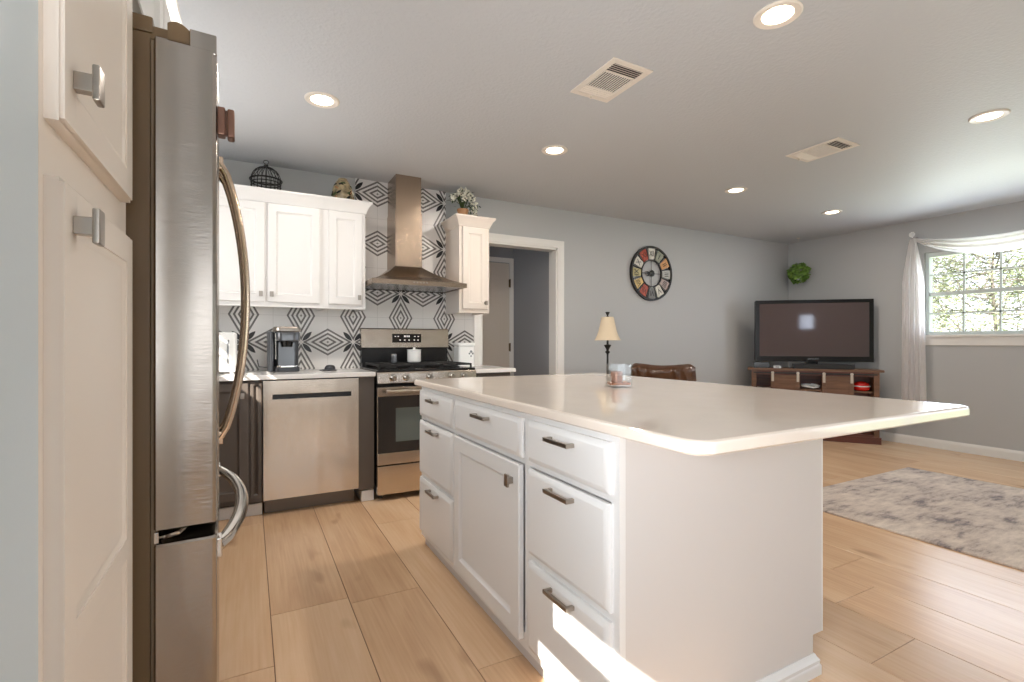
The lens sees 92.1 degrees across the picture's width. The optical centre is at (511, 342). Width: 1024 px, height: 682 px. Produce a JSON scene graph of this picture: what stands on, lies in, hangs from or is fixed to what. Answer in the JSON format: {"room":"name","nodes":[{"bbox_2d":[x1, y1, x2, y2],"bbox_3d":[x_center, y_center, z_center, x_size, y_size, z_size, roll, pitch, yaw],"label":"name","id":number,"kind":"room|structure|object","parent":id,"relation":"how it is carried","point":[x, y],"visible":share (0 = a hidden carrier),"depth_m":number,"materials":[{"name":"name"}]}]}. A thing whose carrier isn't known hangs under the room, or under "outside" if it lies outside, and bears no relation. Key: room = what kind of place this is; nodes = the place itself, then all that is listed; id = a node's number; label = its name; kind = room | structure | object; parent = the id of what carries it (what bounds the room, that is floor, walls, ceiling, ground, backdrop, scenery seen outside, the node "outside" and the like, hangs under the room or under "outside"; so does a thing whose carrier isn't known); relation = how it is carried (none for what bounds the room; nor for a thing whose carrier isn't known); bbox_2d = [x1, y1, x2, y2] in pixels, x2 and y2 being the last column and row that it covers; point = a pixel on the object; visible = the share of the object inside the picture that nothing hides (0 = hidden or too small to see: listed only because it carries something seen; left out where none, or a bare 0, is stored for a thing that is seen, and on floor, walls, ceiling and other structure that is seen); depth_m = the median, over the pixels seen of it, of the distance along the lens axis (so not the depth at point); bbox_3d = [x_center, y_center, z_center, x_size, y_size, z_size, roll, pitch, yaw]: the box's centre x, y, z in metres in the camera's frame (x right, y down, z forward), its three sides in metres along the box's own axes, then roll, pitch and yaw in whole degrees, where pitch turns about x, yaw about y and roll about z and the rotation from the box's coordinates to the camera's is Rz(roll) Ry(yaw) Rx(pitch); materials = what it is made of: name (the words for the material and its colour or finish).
{"room":"kitchen","nodes":[
{"label":"kitchen","id":0,"kind":"room"},
{"bbox_2d":[0,0,37,681],"bbox_3d":[0.424,-0.106,-1.284,0.040,2.440,4.134,0,0,-28],"label":"wall","id":1,"kind":"structure","parent":0,"point":[18,18],"depth_m":0.50,"materials":[{"name":"grey paint"}]},
{"bbox_2d":[489,246,512,263],"bbox_3d":[-0.771,-0.106,5.412,1.920,2.440,0.100,0,0,-28],"label":"wall","id":2,"kind":"structure","parent":0,"point":[502,252],"depth_m":5.69,"materials":[{"name":"grey paint"}]},
{"bbox_2d":[482,262,510,366],"bbox_3d":[-0.348,0.095,5.535,0.769,2.022,0.080,0,0,-28],"label":"door","id":3,"kind":"structure","parent":2,"relation":"in","point":[496,346],"depth_m":5.66,"materials":[{"name":"beige paint"}]},
{"bbox_2d":[489,256,513,375],"bbox_3d":[-0.366,0.068,5.559,0.867,2.092,0.020,0,0,-28],"label":"trim","id":4,"kind":"structure","parent":2,"relation":"attached to","point":[510,261],"depth_m":5.74,"materials":[{"name":"white paint"}]},
{"bbox_2d":[219,159,787,385],"bbox_3d":[0.468,-0.105,4.977,7.540,2.441,0.130,0,0,-28],"label":"wall","id":5,"kind":"structure","parent":0,"point":[704,321],"depth_m":5.11,"materials":[{"name":"grey paint"}]},
{"bbox_2d":[219,182,323,310],"bbox_3d":[-1.755,-0.648,3.514,0.740,0.802,0.366,0,0,-28],"label":"upper cabinet","id":6,"kind":"object","parent":5,"relation":"attached to","point":[283,229],"visible":0.88,"depth_m":3.40,"materials":[{"name":"white paint"}]},
{"bbox_2d":[249,160,282,189],"bbox_3d":[-1.762,-1.134,3.537,0.218,0.346,0.218,0,0,-28],"label":"birdcage","id":7,"kind":"object","parent":6,"relation":"on","point":[279,182],"visible":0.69,"depth_m":3.51,"materials":[{"name":"brown metal"}]},
{"bbox_2d":[319,196,372,311],"bbox_3d":[-1.277,-0.648,3.768,0.342,0.802,0.366,0,0,-28],"label":"upper cabinet","id":8,"kind":"object","parent":5,"relation":"attached to","point":[343,219],"visible":0.96,"depth_m":3.62,"materials":[{"name":"white paint"}]},
{"bbox_2d":[331,178,353,199],"bbox_3d":[-1.298,-1.106,3.784,0.169,0.290,0.167,0,0,-28],"label":"mosaic vase","id":9,"kind":"object","parent":8,"relation":"on","point":[342,188],"visible":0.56,"depth_m":3.72,"materials":[{"name":"ceramic"}]},
{"bbox_2d":[365,174,466,292],"bbox_3d":[-0.799,-0.878,3.947,0.740,0.894,0.498,0,0,-28],"label":"range hood","id":10,"kind":"object","parent":5,"relation":"attached to","point":[405,272],"visible":0.98,"depth_m":3.92,"materials":[{"name":"silver metal"}]},
{"bbox_2d":[441,213,495,314],"bbox_3d":[-0.378,-0.648,4.246,0.361,0.802,0.366,0,0,-28],"label":"upper cabinet","id":11,"kind":"object","parent":5,"relation":"attached to","point":[467,236],"visible":1,"depth_m":4.13,"materials":[{"name":"beige paint"}]},
{"bbox_2d":[449,187,480,215],"bbox_3d":[-0.408,-1.140,4.180,0.314,0.358,0.272,0,0,-28],"label":"flower pot","id":12,"kind":"object","parent":11,"relation":"on","point":[462,197],"visible":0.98,"depth_m":4.17,"materials":[{"name":"brown ceramic"}]},
{"bbox_2d":[474,233,563,374],"bbox_3d":[0.057,0.053,4.756,0.978,2.122,0.145,0,0,-28],"label":"trim","id":13,"kind":"structure","parent":5,"relation":"attached to","point":[555,248],"depth_m":4.90,"materials":[{"name":"white paint"}]},
{"bbox_2d":[629,246,671,300],"bbox_3d":[1.546,-0.765,5.464,0.604,0.604,0.039,0,0,-28],"label":"wall clock","id":14,"kind":"object","parent":5,"relation":"attached to","point":[637,283],"visible":1,"depth_m":5.45,"materials":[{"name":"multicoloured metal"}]},
{"bbox_2d":[513,248,548,375],"bbox_3d":[0.256,-0.106,5.419,0.100,2.440,0.850,0,0,-28],"label":"wall","id":15,"kind":"structure","parent":0,"point":[531,267],"depth_m":5.39,"materials":[{"name":"grey paint"}]},
{"bbox_2d":[178,0,1023,243],"bbox_3d":[2.010,-1.376,2.077,7.540,0.100,8.820,0,0,-28],"label":"ceiling","id":16,"kind":"structure","parent":0,"point":[451,95],"depth_m":2.68,"materials":[{"name":"grey paint"}]},
{"bbox_2d":[304,91,339,107],"bbox_3d":[-1.037,-1.322,2.697,0.180,0.008,0.180,0,0,-28],"label":"recessed light","id":17,"kind":"object","parent":16,"relation":"in","point":[315,98],"visible":1,"depth_m":2.69,"materials":[{"name":"white plastic"}]},
{"bbox_2d":[542,145,567,155],"bbox_3d":[0.294,-1.322,3.401,0.180,0.008,0.180,0,0,-28],"label":"recessed light","id":18,"kind":"object","parent":16,"relation":"in","point":[551,150],"visible":1,"depth_m":3.39,"materials":[{"name":"white plastic"}]},
{"bbox_2d":[570,57,652,102],"bbox_3d":[0.497,-1.317,2.505,0.246,0.018,0.356,0,0,-28],"label":"ceiling vent","id":19,"kind":"object","parent":16,"relation":"in","point":[615,76],"visible":1,"depth_m":2.49,"materials":[{"name":"beige metal"}]},
{"bbox_2d":[725,187,746,193],"bbox_3d":[1.947,-1.322,4.292,0.180,0.008,0.180,0,0,-28],"label":"recessed light","id":20,"kind":"object","parent":16,"relation":"in","point":[734,190],"visible":1,"depth_m":4.29,"materials":[{"name":"white plastic"}]},
{"bbox_2d":[753,0,803,29],"bbox_3d":[1.074,-1.322,1.996,0.180,0.008,0.180,0,0,-28],"label":"recessed light","id":21,"kind":"object","parent":16,"relation":"in","point":[780,13],"visible":1,"depth_m":1.99,"materials":[{"name":"white plastic"}]},
{"bbox_2d":[786,137,859,161],"bbox_3d":[2.133,-1.317,3.401,0.256,0.018,0.358,0,0,-28],"label":"ceiling vent","id":22,"kind":"object","parent":16,"relation":"in","point":[838,144],"visible":1,"depth_m":3.38,"materials":[{"name":"beige metal"}]},
{"bbox_2d":[822,210,842,214],"bbox_3d":[3.250,-1.322,5.015,0.180,0.008,0.180,0,0,-28],"label":"recessed light","id":23,"kind":"object","parent":16,"relation":"in","point":[830,212],"visible":1,"depth_m":5.01,"materials":[{"name":"white plastic"}]},
{"bbox_2d":[968,109,1010,123],"bbox_3d":[2.792,-1.322,2.890,0.180,0.008,0.180,0,0,-28],"label":"recessed light","id":24,"kind":"object","parent":16,"relation":"in","point":[992,115],"visible":1,"depth_m":2.88,"materials":[{"name":"white plastic"}]},
{"bbox_2d":[219,440,1023,681],"bbox_3d":[2.006,1.144,2.086,7.500,0.060,8.800,0,0,-28],"label":"floor","id":25,"kind":"structure","parent":0,"point":[348,591],"depth_m":2.09,"materials":[{"name":"brown wood"}]},
{"bbox_2d":[38,0,131,681],"bbox_3d":[-0.918,-0.106,0.594,0.737,2.440,0.442,0,0,-28],"label":"pantry cabinet","id":26,"kind":"object","parent":25,"relation":"on","point":[85,46],"visible":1,"depth_m":0.66,"materials":[{"name":"beige paint"}]},
{"bbox_2d":[126,12,249,681],"bbox_3d":[-1.155,0.230,1.249,0.867,1.768,0.925,0,0,-31],"label":"refrigerator","id":27,"kind":"object","parent":25,"relation":"on","point":[172,213],"visible":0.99,"depth_m":1.00,"materials":[{"name":"silver metal"}]},
{"bbox_2d":[217,106,234,141],"bbox_3d":[-0.613,-0.467,1.059,0.032,0.062,0.035,0,0,-28],"label":"magnet","id":28,"kind":"object","parent":27,"relation":"attached to","point":[225,119],"visible":1,"depth_m":1.05,"materials":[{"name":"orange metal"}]},
{"bbox_2d":[219,380,261,520],"bbox_3d":[-1.882,0.676,3.308,0.363,0.875,0.608,0,0,-28],"label":"base cabinet","id":29,"kind":"object","parent":25,"relation":"on","point":[240,452],"visible":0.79,"depth_m":3.10,"materials":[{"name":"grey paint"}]},
{"bbox_2d":[262,377,358,512],"bbox_3d":[-1.452,0.677,3.526,0.590,0.873,0.550,0,0,-28],"label":"dishwasher","id":30,"kind":"object","parent":25,"relation":"on","point":[310,427],"visible":0.99,"depth_m":3.29,"materials":[{"name":"silver metal"}]},
{"bbox_2d":[354,377,373,500],"bbox_3d":[-1.145,0.676,3.697,0.107,0.875,0.535,0,0,-28],"label":"cabinet filler","id":31,"kind":"object","parent":25,"relation":"on","point":[365,492],"visible":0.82,"depth_m":3.46,"materials":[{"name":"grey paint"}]},
{"bbox_2d":[360,328,475,498],"bbox_3d":[-0.739,0.498,3.865,0.750,1.231,0.698,0,0,-28],"label":"range","id":32,"kind":"object","parent":25,"relation":"on","point":[397,416],"visible":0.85,"depth_m":3.56,"materials":[{"name":"silver metal"}]},
{"bbox_2d":[391,354,396,362],"bbox_3d":[-0.931,0.122,3.899,0.048,0.070,0.048,0,0,-28],"label":"shaker","id":33,"kind":"object","parent":32,"relation":"on","point":[393,356],"visible":1,"depth_m":3.88,"materials":[{"name":"grey plastic"}]},
{"bbox_2d":[407,347,420,361],"bbox_3d":[-0.783,0.097,3.955,0.112,0.121,0.111,0,0,-28],"label":"crock","id":34,"kind":"object","parent":32,"relation":"on","point":[413,355],"visible":1,"depth_m":3.91,"materials":[{"name":"white ceramic"}]},
{"bbox_2d":[362,361,474,371],"bbox_3d":[-0.736,0.183,3.860,0.746,0.050,0.533,0,0,-28],"label":"cooktop","id":35,"kind":"object","parent":32,"relation":"in","point":[423,366],"depth_m":3.72,"materials":[{"name":"black metal"}]},
{"bbox_2d":[476,372,509,376],"bbox_3d":[-0.283,0.676,4.167,0.323,0.875,0.571,0,0,-28],"label":"base cabinet","id":36,"kind":"object","parent":25,"relation":"on","point":[500,373],"visible":0.1,"depth_m":3.92,"materials":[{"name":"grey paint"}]},
{"bbox_2d":[474,365,515,372],"bbox_3d":[-0.264,0.222,4.166,0.364,0.032,0.590,0,0,-28],"label":"countertop","id":37,"kind":"structure","parent":36,"relation":"on","point":[479,368],"depth_m":3.93,"materials":[{"name":"white stone"}]},
{"bbox_2d":[453,343,474,366],"bbox_3d":[-0.413,0.103,4.253,0.152,0.205,0.145,0,0,-28],"label":"canister","id":38,"kind":"object","parent":37,"relation":"on","point":[463,352],"visible":0.93,"depth_m":4.19,"materials":[{"name":"white ceramic"}]},
{"bbox_2d":[420,387,822,681],"bbox_3d":[0.265,0.676,2.193,0.942,0.875,1.672,0,0,-28],"label":"base cabinet","id":39,"kind":"object","parent":25,"relation":"on","point":[600,557],"visible":0.98,"depth_m":1.50,"materials":[{"name":"white paint"}]},
{"bbox_2d":[414,373,969,455],"bbox_3d":[0.480,0.222,2.190,1.279,0.032,1.993,0,0,-28],"label":"countertop","id":40,"kind":"structure","parent":39,"relation":"on","point":[680,416],"depth_m":1.52,"materials":[{"name":"white stone"}]},
{"bbox_2d":[607,364,630,387],"bbox_3d":[0.495,0.153,2.291,0.104,0.106,0.104,0,0,0],"label":"candle holder","id":41,"kind":"object","parent":40,"relation":"on","point":[616,376],"visible":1,"depth_m":2.26,"materials":[{"name":"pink glass"}]},
{"bbox_2d":[611,371,622,382],"bbox_3d":[0.483,0.159,2.283,0.054,0.050,0.054,0,0,-28],"label":"candle","id":42,"kind":"object","parent":41,"relation":"on","point":[616,376],"depth_m":2.26,"materials":[{"name":"pink wax"}]},
{"bbox_2d":[630,363,695,381],"bbox_3d":[1.511,0.653,4.789,0.706,0.923,0.839,0,0,27],"label":"armchair","id":43,"kind":"object","parent":25,"relation":"on","point":[686,372],"visible":0.09,"depth_m":4.41,"materials":[{"name":"brown leather"}]},
{"bbox_2d":[748,367,884,444],"bbox_3d":[3.491,0.708,5.758,1.340,0.813,0.285,0,0,26],"label":"media console","id":44,"kind":"object","parent":25,"relation":"on","point":[835,381],"visible":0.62,"depth_m":5.59,"materials":[{"name":"brown wood"}]},
{"bbox_2d":[754,362,769,367],"bbox_3d":[3.001,0.267,5.938,0.170,0.068,0.122,0,0,26],"label":"cable box","id":45,"kind":"object","parent":44,"relation":"on","point":[756,364],"visible":0.97,"depth_m":5.88,"materials":[{"name":"black plastic"}]},
{"bbox_2d":[801,383,819,387],"bbox_3d":[3.471,0.503,5.742,0.193,0.050,0.112,0,0,26],"label":"cord","id":46,"kind":"object","parent":44,"relation":"in","point":[811,385],"visible":1,"depth_m":5.73,"materials":[{"name":"white plastic"}]},
{"bbox_2d":[800,388,821,391],"bbox_3d":[3.478,0.549,5.773,0.243,0.020,0.221,0,0,26],"label":"shelf","id":47,"kind":"object","parent":44,"relation":"attached to","point":[801,389],"depth_m":5.70,"materials":[{"name":"brown wood"}]},
{"bbox_2d":[754,299,873,363],"bbox_3d":[3.521,-0.099,5.804,1.240,0.800,0.113,0,0,13],"label":"tv","id":48,"kind":"object","parent":44,"relation":"on","point":[827,330],"visible":0.92,"depth_m":5.75,"materials":[{"name":"black plastic"}]},
{"bbox_2d":[792,363,854,369],"bbox_3d":[3.535,0.272,5.618,0.600,0.058,0.046,0,0,26],"label":"soundbar","id":49,"kind":"object","parent":44,"relation":"on","point":[794,365],"visible":1,"depth_m":5.59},
{"bbox_2d":[795,364,852,368],"bbox_3d":[3.526,0.272,5.598,0.560,0.042,0.002,0,0,26],"label":"grille","id":50,"kind":"object","parent":49,"relation":"attached to","point":[798,366],"depth_m":5.59,"materials":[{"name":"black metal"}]},
{"bbox_2d":[854,381,870,390],"bbox_3d":[3.921,0.486,5.543,0.174,0.104,0.174,0,0,26],"label":"gadget","id":51,"kind":"object","parent":44,"relation":"on","point":[860,385],"visible":0.86,"depth_m":5.48,"materials":[{"name":"red plastic"}]},
{"bbox_2d":[854,390,871,392],"bbox_3d":[3.922,0.549,5.561,0.186,0.020,0.221,0,0,26],"label":"shelf","id":52,"kind":"object","parent":44,"relation":"attached to","point":[869,391],"depth_m":5.46,"materials":[{"name":"brown wood"}]},
{"bbox_2d":[823,467,1023,570],"bbox_3d":[3.346,1.108,2.739,1.820,0.012,2.735,0,0,-28],"label":"rug","id":53,"kind":"object","parent":25,"relation":"on","point":[980,519],"visible":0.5,"depth_m":3.26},
{"bbox_3d":[0.856,0.814,4.419,0.360,0.600,0.360,0,0,-28],"label":"side table","id":54,"kind":"object","parent":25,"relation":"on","visible":0},
{"bbox_2d":[595,312,619,373],"bbox_3d":[0.856,0.120,4.419,0.236,0.788,0.236,0,0,-28],"label":"table lamp","id":55,"kind":"object","parent":54,"relation":"on","point":[607,331],"visible":0.9,"depth_m":4.36,"materials":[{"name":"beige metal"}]},
{"bbox_2d":[788,201,1023,450],"bbox_3d":[5.535,-0.106,3.351,0.120,2.440,7.520,0,0,-28],"label":"wall","id":56,"kind":"structure","parent":0,"point":[869,263],"depth_m":5.26,"materials":[{"name":"grey paint"}]},
{"bbox_2d":[786,262,811,283],"bbox_3d":[3.715,-0.897,6.390,0.238,0.288,0.305,0,0,-28],"label":"plant","id":57,"kind":"object","parent":56,"relation":"attached to","point":[794,273],"visible":1,"depth_m":6.34,"materials":[{"name":"green plant"}]},
{"bbox_2d":[909,232,917,238],"bbox_3d":[4.340,-1.148,5.330,0.130,0.084,0.056,0,0,-28],"label":"holder","id":58,"kind":"object","parent":56,"relation":"attached to","point":[912,234],"visible":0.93,"depth_m":5.30,"materials":[{"name":"silver metal"}]},
{"bbox_2d":[901,230,1023,401],"bbox_3d":[4.588,-0.189,4.755,0.080,1.869,1.489,0,0,-28],"label":"curtain","id":59,"kind":"object","parent":58,"relation":"hanging from","point":[913,362],"visible":0.95,"depth_m":5.28,"materials":[{"name":"white fabric"}]},
{"bbox_2d":[880,431,1023,461],"bbox_3d":[4.727,1.067,4.724,0.016,0.095,4.304,0,0,-28],"label":"baseboard","id":60,"kind":"structure","parent":56,"relation":"attached to","point":[1002,453],"depth_m":5.06,"materials":[{"name":"white paint"}]},
{"bbox_2d":[925,251,1023,345],"bbox_3d":[4.738,-0.466,4.796,0.150,0.990,1.265,0,0,-28],"label":"window","id":61,"kind":"structure","parent":56,"relation":"in","point":[1015,337],"depth_m":5.03,"materials":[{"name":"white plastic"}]},
{"label":"outside","id":62,"kind":"structure","parent":0,"visible":0},
{"bbox_3d":[18.269,1.514,15.377,33.300,0.200,34.000,0,0,-28],"label":"ground","id":63,"kind":"structure","parent":62,"visible":0},
{"bbox_2d":[933,267,977,325],"bbox_3d":[11.533,-1.226,15.657,5.370,5.673,5.024,0,0,28],"label":"tree","id":64,"kind":"object","parent":63,"relation":"on","point":[944,267],"visible":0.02,"depth_m":13.95,"materials":[{"name":"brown plant"}]},
{"bbox_2d":[933,248,1023,331],"bbox_3d":[8.212,-0.480,8.013,4.581,5.407,5.705,0,0,-6],"label":"tree","id":65,"kind":"object","parent":63,"relation":"on","point":[943,286],"visible":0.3,"depth_m":8.48,"materials":[{"name":"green plant"}]},
{"bbox_3d":[-1.979,-0.106,1.677,0.120,2.440,3.420,0,0,-28],"label":"wall","id":66,"kind":"structure","parent":0,"visible":0},
{"bbox_2d":[132,0,182,29],"bbox_3d":[-1.268,-0.888,1.217,0.704,0.335,0.960,0,0,-28],"label":"upper cabinet","id":67,"kind":"object","parent":66,"relation":"attached to","point":[162,12],"visible":0.09,"depth_m":1.32,"materials":[{"name":"white paint"}]},
{"bbox_3d":[-1.860,0.676,2.245,0.622,0.875,1.370,0,0,-28],"label":"base cabinet","id":68,"kind":"object","parent":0,"visible":0},
{"bbox_2d":[219,368,375,380],"bbox_3d":[-1.526,0.222,2.744,1.680,0.032,1.940,0,0,-28],"label":"countertop","id":69,"kind":"structure","parent":68,"relation":"on","point":[342,372],"depth_m":3.30,"materials":[{"name":"white stone"}]},
{"bbox_2d":[219,332,236,373],"bbox_3d":[-1.984,0.069,3.301,0.255,0.275,0.268,0,0,-28],"label":"countertop appliance","id":70,"kind":"object","parent":69,"relation":"on","point":[227,340],"visible":0.45,"depth_m":3.24,"materials":[{"name":"white plastic"}]},
{"bbox_2d":[257,326,300,371],"bbox_3d":[-1.684,0.047,3.564,0.280,0.318,0.312,0,0,-28],"label":"coffee maker","id":71,"kind":"object","parent":69,"relation":"on","point":[281,342],"visible":0.99,"depth_m":3.47,"materials":[{"name":"grey plastic"}]},
{"bbox_2d":[276,365,297,366],"bbox_3d":[-1.596,0.167,3.506,0.143,0.012,0.110,0,0,-28],"label":"drip tray","id":72,"kind":"object","parent":71,"relation":"on","point":[276,365],"depth_m":3.46,"materials":[{"name":"silver metal"}]},
{"bbox_2d":[319,365,336,370],"bbox_3d":[-1.349,0.185,3.645,0.114,0.042,0.104,0,0,-4],"label":"gadget","id":73,"kind":"object","parent":69,"relation":"on","point":[327,367],"visible":0.99,"depth_m":3.61,"materials":[{"name":"grey plastic"}]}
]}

